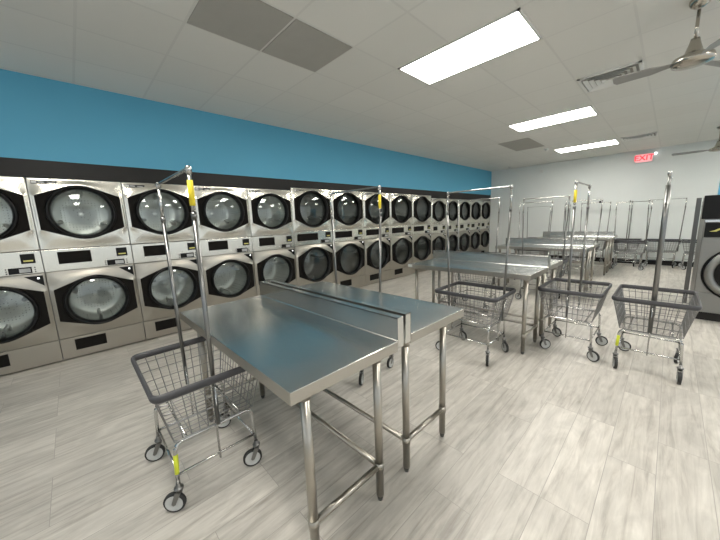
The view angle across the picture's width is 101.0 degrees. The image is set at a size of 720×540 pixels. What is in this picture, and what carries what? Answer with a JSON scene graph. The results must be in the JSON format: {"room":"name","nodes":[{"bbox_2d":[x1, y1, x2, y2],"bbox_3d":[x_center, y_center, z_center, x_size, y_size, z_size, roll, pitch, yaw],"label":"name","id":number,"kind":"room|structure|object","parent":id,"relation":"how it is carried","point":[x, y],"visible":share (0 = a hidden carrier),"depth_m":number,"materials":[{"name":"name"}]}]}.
{"room":"laundry","nodes":[
{"label":"laundry","id":0,"kind":"room"},
{"bbox_2d":[0,69,491,194],"bbox_3d":[-0.791,-1.073,6.286,14.540,3.022,1.000,-11,13,-43],"label":"wall","id":1,"kind":"structure","parent":0,"point":[41,118],"depth_m":3.93,"materials":[{"name":"blue paint"}]},
{"bbox_2d":[0,157,490,231],"bbox_3d":[-0.105,-0.761,6.786,12.960,2.195,0.698,-11,13,-43],"label":"trim","id":2,"kind":"structure","parent":1,"relation":"attached to","point":[14,167],"depth_m":3.83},
{"bbox_2d":[0,260,719,539],"bbox_3d":[2.117,0.843,3.618,14.540,0.100,9.200,-11,13,-43],"label":"floor","id":3,"kind":"structure","parent":0,"point":[554,442],"depth_m":1.96,"materials":[{"name":"grey wood"}]},
{"bbox_2d":[0,176,62,375],"bbox_3d":[-3.889,0.068,3.162,0.770,2.015,0.755,-11,13,-43],"label":"dryer","id":4,"kind":"object","parent":3,"relation":"on","point":[29,337],"visible":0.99,"depth_m":3.12,"materials":[{"name":"grey metal"}]},
{"bbox_2d":[25,177,145,359],"bbox_3d":[-3.334,-0.040,3.690,0.770,2.015,0.755,-11,13,-43],"label":"dryer","id":5,"kind":"object","parent":3,"relation":"on","point":[81,225],"visible":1,"depth_m":3.53,"materials":[{"name":"grey metal"}]},
{"bbox_2d":[120,182,201,339],"bbox_3d":[-2.778,-0.147,4.218,0.770,2.015,0.755,-11,13,-43],"label":"dryer","id":6,"kind":"object","parent":3,"relation":"on","point":[141,203],"visible":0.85,"depth_m":4.01,"materials":[{"name":"grey metal"}]},
{"bbox_2d":[131,165,261,511],"bbox_3d":[-0.982,0.346,1.716,0.563,1.724,0.680,-11,13,-43],"label":"cart","id":7,"kind":"object","parent":3,"relation":"on","point":[175,501],"visible":0.94,"depth_m":1.64,"materials":[{"name":"silver metal"}]},
{"bbox_2d":[136,340,257,442],"bbox_3d":[-0.965,0.669,1.775,0.525,0.284,0.645,-11,13,-43],"label":"wire basket","id":8,"kind":"object","parent":7,"relation":"on","point":[212,381],"depth_m":1.65,"materials":[{"name":"silver metal"}]},
{"bbox_2d":[194,186,256,305],"bbox_3d":[-2.223,-0.255,4.746,0.770,2.015,0.755,-11,13,-43],"label":"dryer","id":9,"kind":"object","parent":3,"relation":"on","point":[223,220],"visible":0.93,"depth_m":4.58,"materials":[{"name":"grey metal"}]},
{"bbox_2d":[247,188,296,295],"bbox_3d":[-1.667,-0.363,5.274,0.770,2.015,0.755,-11,13,-43],"label":"dryer","id":10,"kind":"object","parent":3,"relation":"on","point":[270,210],"visible":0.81,"depth_m":5.10,"materials":[{"name":"grey metal"}]},
{"bbox_2d":[180,281,403,539],"bbox_3d":[-0.509,0.687,1.835,0.642,0.980,1.464,-11,13,-43],"label":"work table","id":11,"kind":"object","parent":3,"relation":"on","point":[297,344],"visible":0.99,"depth_m":1.49,"materials":[{"name":"silver metal"}]},
{"bbox_2d":[259,281,403,348],"bbox_3d":[-0.311,0.239,1.970,0.049,0.155,1.462,-11,13,-43],"label":"backsplash","id":12,"kind":"structure","parent":11,"relation":"attached to","point":[382,323],"depth_m":1.73,"materials":[{"name":"silver metal"}]},
{"bbox_2d":[290,188,334,285],"bbox_3d":[-1.075,-0.501,5.834,0.875,2.062,0.755,-11,13,-43],"label":"dryer","id":13,"kind":"object","parent":3,"relation":"on","point":[311,208],"visible":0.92,"depth_m":5.69,"materials":[{"name":"grey metal"}]},
{"bbox_2d":[330,190,365,287],"bbox_3d":[-0.444,-0.623,6.434,0.875,2.062,0.755,-11,13,-43],"label":"dryer","id":14,"kind":"object","parent":3,"relation":"on","point":[348,220],"visible":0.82,"depth_m":6.33,"materials":[{"name":"grey metal"}]},
{"bbox_2d":[329,185,393,385],"bbox_3d":[-0.035,0.116,2.863,0.556,1.736,0.680,-11,13,-43],"label":"cart","id":15,"kind":"object","parent":3,"relation":"on","point":[390,361],"visible":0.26,"depth_m":2.65,"materials":[{"name":"grey metal"}]},
{"bbox_2d":[265,279,463,471],"bbox_3d":[-0.057,0.592,2.305,0.616,0.980,1.504,-11,13,-43],"label":"work table","id":16,"kind":"object","parent":3,"relation":"on","point":[421,318],"visible":0.6,"depth_m":1.88,"materials":[{"name":"silver metal"}]},
{"bbox_2d":[265,279,410,343],"bbox_3d":[-0.276,0.225,2.045,0.049,0.155,1.502,-11,13,-43],"label":"backsplash","id":17,"kind":"structure","parent":16,"relation":"attached to","point":[406,315],"depth_m":1.69,"materials":[{"name":"silver metal"}]},
{"bbox_2d":[363,192,390,284],"bbox_3d":[0.187,-0.746,7.034,0.875,2.062,0.755,-11,13,-43],"label":"dryer","id":18,"kind":"object","parent":3,"relation":"on","point":[370,199],"visible":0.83,"depth_m":6.87,"materials":[{"name":"grey metal"}]},
{"bbox_2d":[389,193,412,278],"bbox_3d":[0.818,-0.868,7.633,0.875,2.062,0.755,-11,13,-43],"label":"dryer","id":19,"kind":"object","parent":3,"relation":"on","point":[400,204],"visible":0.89,"depth_m":7.47,"materials":[{"name":"grey metal"}]},
{"bbox_2d":[412,195,430,273],"bbox_3d":[1.449,-0.990,8.233,0.875,2.062,0.755,-11,13,-43],"label":"dryer","id":20,"kind":"object","parent":3,"relation":"on","point":[421,204],"visible":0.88,"depth_m":8.06,"materials":[{"name":"grey metal"}]},
{"bbox_2d":[431,198,445,258],"bbox_3d":[2.044,-1.074,8.803,0.773,1.998,0.755,-11,13,-43],"label":"dryer","id":21,"kind":"object","parent":3,"relation":"on","point":[438,205],"visible":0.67,"depth_m":8.59,"materials":[{"name":"grey metal"}]},
{"bbox_2d":[445,199,458,250],"bbox_3d":[2.602,-1.182,9.333,0.773,1.998,0.755,-11,13,-43],"label":"dryer","id":22,"kind":"object","parent":3,"relation":"on","point":[453,205],"visible":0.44,"depth_m":9.17,"materials":[{"name":"grey metal"}]},
{"bbox_2d":[459,199,470,251],"bbox_3d":[3.160,-1.290,9.863,0.773,1.998,0.755,-11,13,-43],"label":"dryer","id":23,"kind":"object","parent":3,"relation":"on","point":[464,206],"visible":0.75,"depth_m":9.67,"materials":[{"name":"grey metal"}]},
{"bbox_2d":[469,200,480,251],"bbox_3d":[3.717,-1.398,10.393,0.773,1.998,0.755,-11,13,-43],"label":"dryer","id":24,"kind":"object","parent":3,"relation":"on","point":[475,210],"visible":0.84,"depth_m":10.18,"materials":[{"name":"grey metal"}]},
{"bbox_2d":[435,185,515,365],"bbox_3d":[1.204,0.035,3.114,0.562,1.724,0.680,-11,13,-43],"label":"cart","id":25,"kind":"object","parent":3,"relation":"on","point":[503,299],"visible":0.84,"depth_m":3.08,"materials":[{"name":"grey metal"}]},
{"bbox_2d":[436,285,514,326],"bbox_3d":[1.220,0.358,3.172,0.525,0.284,0.645,-11,13,-43],"label":"wire basket","id":26,"kind":"object","parent":25,"relation":"on","point":[503,299],"depth_m":3.06,"materials":[{"name":"silver metal"}]},
{"bbox_2d":[453,197,500,311],"bbox_3d":[1.861,-0.256,4.741,0.560,1.721,0.680,-11,13,-43],"label":"cart","id":27,"kind":"object","parent":3,"relation":"on","point":[458,275],"visible":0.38,"depth_m":4.75,"materials":[{"name":"grey metal"}]},
{"bbox_2d":[454,273,498,284],"bbox_3d":[1.868,0.067,4.790,0.525,0.284,0.645,-11,13,-43],"label":"wire basket","id":28,"kind":"object","parent":27,"relation":"on","point":[459,279],"depth_m":4.75,"materials":[{"name":"silver metal"}]},
{"bbox_2d":[408,251,549,353],"bbox_3d":[1.390,0.311,3.685,0.646,0.980,1.466,-11,13,-43],"label":"work table","id":29,"kind":"object","parent":3,"relation":"on","point":[527,268],"visible":0.87,"depth_m":3.45,"materials":[{"name":"silver metal"}]},
{"bbox_2d":[433,251,549,269],"bbox_3d":[1.590,-0.137,3.821,0.049,0.155,1.462,-11,13,-43],"label":"backsplash","id":30,"kind":"structure","parent":29,"relation":"attached to","point":[526,260],"depth_m":3.69,"materials":[{"name":"silver metal"}]},
{"bbox_2d":[479,200,489,252],"bbox_3d":[4.275,-1.506,10.923,0.773,1.998,0.755,-11,13,-43],"label":"dryer","id":31,"kind":"object","parent":3,"relation":"on","point":[485,205],"visible":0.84,"depth_m":10.71,"materials":[{"name":"grey metal"}]},
{"bbox_2d":[433,250,562,335],"bbox_3d":[1.845,0.217,4.155,0.616,0.980,1.504,-11,13,-43],"label":"work table","id":32,"kind":"object","parent":3,"relation":"on","point":[553,264],"visible":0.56,"depth_m":3.73,"materials":[{"name":"silver metal"}]},
{"bbox_2d":[433,250,550,269],"bbox_3d":[1.627,-0.151,3.894,0.049,0.155,1.502,-11,13,-43],"label":"backsplash","id":33,"kind":"structure","parent":32,"relation":"attached to","point":[433,250],"depth_m":3.73,"materials":[{"name":"silver metal"}]},
{"bbox_2d":[514,201,552,280],"bbox_3d":[3.950,-0.667,6.754,0.560,1.724,0.680,-11,13,-43],"label":"cart","id":34,"kind":"object","parent":3,"relation":"on","point":[547,252],"visible":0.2,"depth_m":6.59,"materials":[{"name":"grey metal"}]},
{"bbox_2d":[514,250,550,255],"bbox_3d":[3.957,-0.343,6.804,0.525,0.284,0.645,-11,13,-43],"label":"wire basket","id":35,"kind":"object","parent":34,"relation":"on","point":[547,252],"depth_m":6.59,"materials":[{"name":"silver metal"}]},
{"bbox_2d":[526,206,550,254],"bbox_3d":[5.756,-1.196,9.627,0.560,1.698,0.680,-11,13,-43],"label":"cart","id":36,"kind":"object","parent":3,"relation":"on","point":[539,206],"visible":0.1,"depth_m":9.73,"materials":[{"name":"grey metal"}]},
{"bbox_2d":[515,195,570,301],"bbox_3d":[3.073,-0.346,5.001,0.560,1.724,0.680,-11,13,-43],"label":"cart","id":37,"kind":"object","parent":3,"relation":"on","point":[517,295],"visible":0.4,"depth_m":4.94,"materials":[{"name":"grey metal"}]},
{"bbox_2d":[535,262,566,279],"bbox_3d":[3.081,-0.021,5.050,0.525,0.284,0.645,-11,13,-43],"label":"wire basket","id":38,"kind":"object","parent":37,"relation":"on","point":[562,266],"depth_m":4.83,"materials":[{"name":"silver metal"}]},
{"bbox_2d":[495,238,594,292],"bbox_3d":[3.412,-0.081,5.605,0.642,0.980,1.464,-11,13,-43],"label":"work table","id":39,"kind":"object","parent":3,"relation":"on","point":[543,244],"visible":0.68,"depth_m":5.47,"materials":[{"name":"silver metal"}]},
{"bbox_2d":[509,238,594,245],"bbox_3d":[3.609,-0.529,5.740,0.049,0.155,1.462,-11,13,-43],"label":"backsplash","id":40,"kind":"structure","parent":39,"relation":"attached to","point":[541,241],"depth_m":5.68,"materials":[{"name":"silver metal"}]},
{"bbox_2d":[506,238,599,290],"bbox_3d":[3.865,-0.175,6.075,0.616,0.980,1.504,-11,13,-43],"label":"work table","id":41,"kind":"object","parent":3,"relation":"on","point":[595,244],"visible":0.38,"depth_m":5.66,"materials":[{"name":"silver metal"}]},
{"bbox_2d":[553,204,574,259],"bbox_3d":[6.225,-1.117,8.994,0.680,1.716,0.560,-11,13,-43],"label":"cart","id":42,"kind":"object","parent":3,"relation":"on","point":[558,255],"visible":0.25,"depth_m":9.08,"materials":[{"name":"grey metal"}]},
{"bbox_2d":[538,180,611,361],"bbox_3d":[2.284,-0.016,3.119,0.680,1.744,0.565,-11,13,-43],"label":"cart","id":43,"kind":"object","parent":3,"relation":"on","point":[593,356],"visible":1,"depth_m":3.14,"materials":[{"name":"grey metal"}]},
{"bbox_2d":[539,281,607,322],"bbox_3d":[2.291,0.317,3.180,0.645,0.284,0.525,-11,13,-43],"label":"wire basket","id":44,"kind":"object","parent":43,"relation":"on","point":[601,297],"depth_m":3.10,"materials":[{"name":"silver metal"}]},
{"bbox_2d":[537,232,614,275],"bbox_3d":[5.321,-0.451,7.420,0.642,0.980,1.464,-11,13,-43],"label":"work table","id":45,"kind":"object","parent":3,"relation":"on","point":[608,236],"visible":0.72,"depth_m":7.17,"materials":[{"name":"silver metal"}]},
{"bbox_2d":[544,232,614,236],"bbox_3d":[5.519,-0.899,7.555,0.049,0.155,1.462,-11,13,-43],"label":"backsplash","id":46,"kind":"structure","parent":45,"relation":"attached to","point":[611,234],"depth_m":7.47,"materials":[{"name":"silver metal"}]},
{"bbox_2d":[543,231,616,270],"bbox_3d":[5.774,-0.545,7.889,0.616,0.980,1.504,-11,13,-43],"label":"work table","id":47,"kind":"object","parent":3,"relation":"on","point":[615,236],"visible":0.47,"depth_m":7.49,"materials":[{"name":"silver metal"}]},
{"bbox_2d":[543,231,614,235],"bbox_3d":[5.556,-0.912,7.629,0.049,0.155,1.502,-11,13,-43],"label":"backsplash","id":48,"kind":"structure","parent":47,"relation":"attached to","point":[543,231],"depth_m":7.56,"materials":[{"name":"silver metal"}]},
{"bbox_2d":[559,199,602,277],"bbox_3d":[5.017,-0.707,6.752,0.560,1.724,0.680,-11,13,-43],"label":"cart","id":49,"kind":"object","parent":3,"relation":"on","point":[598,247],"visible":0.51,"depth_m":6.77,"materials":[{"name":"grey metal"}]},
{"bbox_2d":[561,248,598,260],"bbox_3d":[5.025,-0.382,6.802,0.525,0.284,0.645,-11,13,-43],"label":"wire basket","id":50,"kind":"object","parent":49,"relation":"on","point":[596,249],"depth_m":6.78,"materials":[{"name":"silver metal"}]},
{"bbox_2d":[576,202,610,263],"bbox_3d":[6.757,-1.076,8.598,0.560,1.724,0.680,-11,13,-43],"label":"cart","id":51,"kind":"object","parent":3,"relation":"on","point":[604,244],"visible":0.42,"depth_m":8.43,"materials":[{"name":"grey metal"}]},
{"bbox_2d":[613,200,641,266],"bbox_3d":[7.235,-0.997,8.015,0.680,1.724,0.549,-11,13,-43],"label":"cart","id":52,"kind":"object","parent":3,"relation":"on","point":[626,238],"visible":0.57,"depth_m":8.11,"materials":[{"name":"grey metal"}]},
{"bbox_2d":[615,243,638,251],"bbox_3d":[7.247,-0.673,8.069,0.645,0.284,0.525,-11,13,-43],"label":"wire basket","id":53,"kind":"object","parent":52,"relation":"on","point":[622,250],"depth_m":8.03,"materials":[{"name":"silver metal"}]},
{"bbox_2d":[611,200,652,269],"bbox_3d":[6.838,-0.878,7.511,0.560,1.682,0.680,-11,13,-43],"label":"cart","id":54,"kind":"object","parent":3,"relation":"on","point":[633,242],"visible":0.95,"depth_m":7.52,"materials":[{"name":"grey metal"}]},
{"bbox_2d":[613,241,645,253],"bbox_3d":[6.853,-0.576,7.564,0.525,0.284,0.645,-11,13,-43],"label":"wire basket","id":55,"kind":"object","parent":54,"relation":"on","point":[633,243],"depth_m":7.52,"materials":[{"name":"silver metal"}]},
{"bbox_2d":[612,171,701,384],"bbox_3d":[2.692,0.040,2.687,0.685,1.744,0.549,-11,13,-43],"label":"cart","id":56,"kind":"object","parent":3,"relation":"on","point":[695,305],"visible":1,"depth_m":2.60,"materials":[{"name":"grey metal"}]},
{"bbox_2d":[613,288,698,338],"bbox_3d":[2.705,0.374,2.742,0.645,0.284,0.525,-11,13,-43],"label":"wire basket","id":57,"kind":"object","parent":56,"relation":"on","point":[692,309],"depth_m":2.65,"materials":[{"name":"silver metal"}]},
{"bbox_2d":[642,198,687,267],"bbox_3d":[7.740,-0.940,7.583,0.549,1.716,0.680,-11,13,-43],"label":"cart","id":58,"kind":"object","parent":3,"relation":"on","point":[644,263],"visible":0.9,"depth_m":7.59,"materials":[{"name":"grey metal"}]},
{"bbox_2d":[646,242,679,252],"bbox_3d":[7.752,-0.621,7.636,0.525,0.284,0.645,-11,13,-43],"label":"wire basket","id":59,"kind":"object","parent":58,"relation":"on","point":[653,251],"depth_m":7.63,"materials":[{"name":"silver metal"}]},
{"bbox_2d":[677,202,702,269],"bbox_3d":[8.091,-0.816,7.093,0.680,1.605,0.560,-11,13,-43],"label":"cart","id":60,"kind":"object","parent":3,"relation":"on","point":[683,267],"visible":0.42,"depth_m":7.19,"materials":[{"name":"grey metal"}]},
{"bbox_2d":[683,243,695,253],"bbox_3d":[8.104,-0.551,7.133,0.645,0.284,0.525,-11,13,-43],"label":"wire basket","id":61,"kind":"object","parent":60,"relation":"on","point":[685,252],"depth_m":7.10,"materials":[{"name":"silver metal"}]},
{"bbox_2d":[682,198,701,302],"bbox_3d":[5.032,-0.274,4.508,0.050,1.600,0.050,-11,13,-43],"label":"metal post","id":62,"kind":"object","parent":3,"relation":"on","point":[698,201],"visible":0.8,"depth_m":4.48,"materials":[{"name":"silver metal"}]},
{"bbox_2d":[689,195,719,321],"bbox_3d":[5.014,-0.150,3.749,0.905,1.603,1.070,-11,13,-43],"label":"washing machine","id":63,"kind":"object","parent":3,"relation":"on","point":[705,280],"visible":0.86,"depth_m":3.77,"materials":[{"name":"silver metal"}]},
{"bbox_2d":[0,0,719,171],"bbox_3d":[2.003,-2.235,3.110,14.540,0.100,9.200,-11,13,-43],"label":"ceiling","id":64,"kind":"structure","parent":0,"point":[145,49],"depth_m":3.13,"materials":[{"name":"tile"}]},
{"bbox_2d":[187,0,293,50],"bbox_3d":[-0.931,-1.940,2.306,0.596,0.006,0.586,-11,13,-43],"label":"panel","id":65,"kind":"object","parent":64,"relation":"attached to","point":[250,23],"visible":1,"depth_m":2.30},
{"bbox_2d":[262,19,351,71],"bbox_3d":[-0.487,-2.026,2.728,0.596,0.006,0.586,-11,13,-43],"label":"panel","id":66,"kind":"object","parent":64,"relation":"attached to","point":[301,44],"visible":1,"depth_m":2.69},
{"bbox_2d":[398,7,541,84],"bbox_3d":[1.024,-2.109,2.907,0.585,0.012,1.190,-11,13,-43],"label":"recessed light","id":67,"kind":"object","parent":64,"relation":"in","point":[512,31],"visible":1,"depth_m":2.81,"materials":[{"name":"white paint"}]},
{"bbox_2d":[498,138,543,150],"bbox_3d":[3.692,-2.848,6.769,1.170,0.006,0.620,-11,13,-43],"label":"panel","id":68,"kind":"object","parent":64,"relation":"attached to","point":[526,143],"visible":1,"depth_m":6.72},
{"bbox_2d":[508,105,597,131],"bbox_3d":[3.245,-2.544,5.049,0.585,0.012,1.190,-11,13,-43],"label":"recessed light","id":69,"kind":"object","parent":64,"relation":"in","point":[587,111],"visible":1,"depth_m":4.99,"materials":[{"name":"white paint"}]},
{"bbox_2d":[554,139,619,152],"bbox_3d":[5.447,-2.975,7.166,0.585,0.012,1.190,-11,13,-43],"label":"recessed light","id":70,"kind":"object","parent":64,"relation":"in","point":[615,141],"visible":1,"depth_m":7.11,"materials":[{"name":"white paint"}]},
{"bbox_2d":[577,60,644,92],"bbox_3d":[2.994,-2.279,3.545,0.560,0.028,0.570,-11,13,-43],"label":"ceiling vent","id":71,"kind":"object","parent":64,"relation":"in","point":[601,80],"visible":0.78,"depth_m":3.50,"materials":[{"name":"white metal"}]},
{"bbox_2d":[620,132,657,141],"bbox_3d":[6.016,-2.862,6.404,0.450,0.028,0.570,-11,13,-43],"label":"ceiling vent","id":72,"kind":"object","parent":64,"relation":"in","point":[653,134],"visible":1,"depth_m":6.37,"materials":[{"name":"white metal"}]},
{"bbox_2d":[613,0,719,84],"bbox_3d":[2.541,-1.847,2.375,0.864,0.465,0.764,-11,13,-43],"label":"ceiling fan","id":73,"kind":"object","parent":64,"relation":"hanging from","point":[695,55],"visible":1,"depth_m":2.30,"materials":[{"name":"silver metal"}]},
{"bbox_2d":[672,126,719,155],"bbox_3d":[7.022,-2.607,5.978,1.141,0.465,1.004,-11,13,-43],"label":"ceiling fan","id":74,"kind":"object","parent":64,"relation":"hanging from","point":[716,148],"visible":1,"depth_m":5.94,"materials":[{"name":"silver metal"}]},
{"bbox_2d":[489,139,719,261],"bbox_3d":[7.314,-1.715,8.358,0.100,3.022,9.200,-11,13,-43],"label":"wall","id":75,"kind":"structure","parent":0,"point":[613,178],"depth_m":8.33,"materials":[{"name":"grey paint"}]},
{"bbox_2d":[489,252,693,266],"bbox_3d":[7.674,-0.233,8.199,0.012,0.125,8.200,-11,13,-43],"label":"baseboard","id":76,"kind":"structure","parent":75,"relation":"attached to","point":[619,260],"depth_m":8.21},
{"bbox_2d":[490,205,701,214],"bbox_3d":[7.620,-1.665,7.962,0.014,0.030,8.200,-11,13,-43],"label":"trim","id":77,"kind":"structure","parent":75,"relation":"attached to","point":[687,205],"depth_m":8.51,"materials":[{"name":"grey paint"}]},
{"bbox_2d":[634,152,656,163],"bbox_3d":[7.497,-2.944,7.797,0.057,0.235,0.418,-11,13,-43],"label":"exit sign","id":78,"kind":"object","parent":75,"relation":"attached to","point":[645,157],"visible":1,"depth_m":7.79,"materials":[{"name":"white paint"}]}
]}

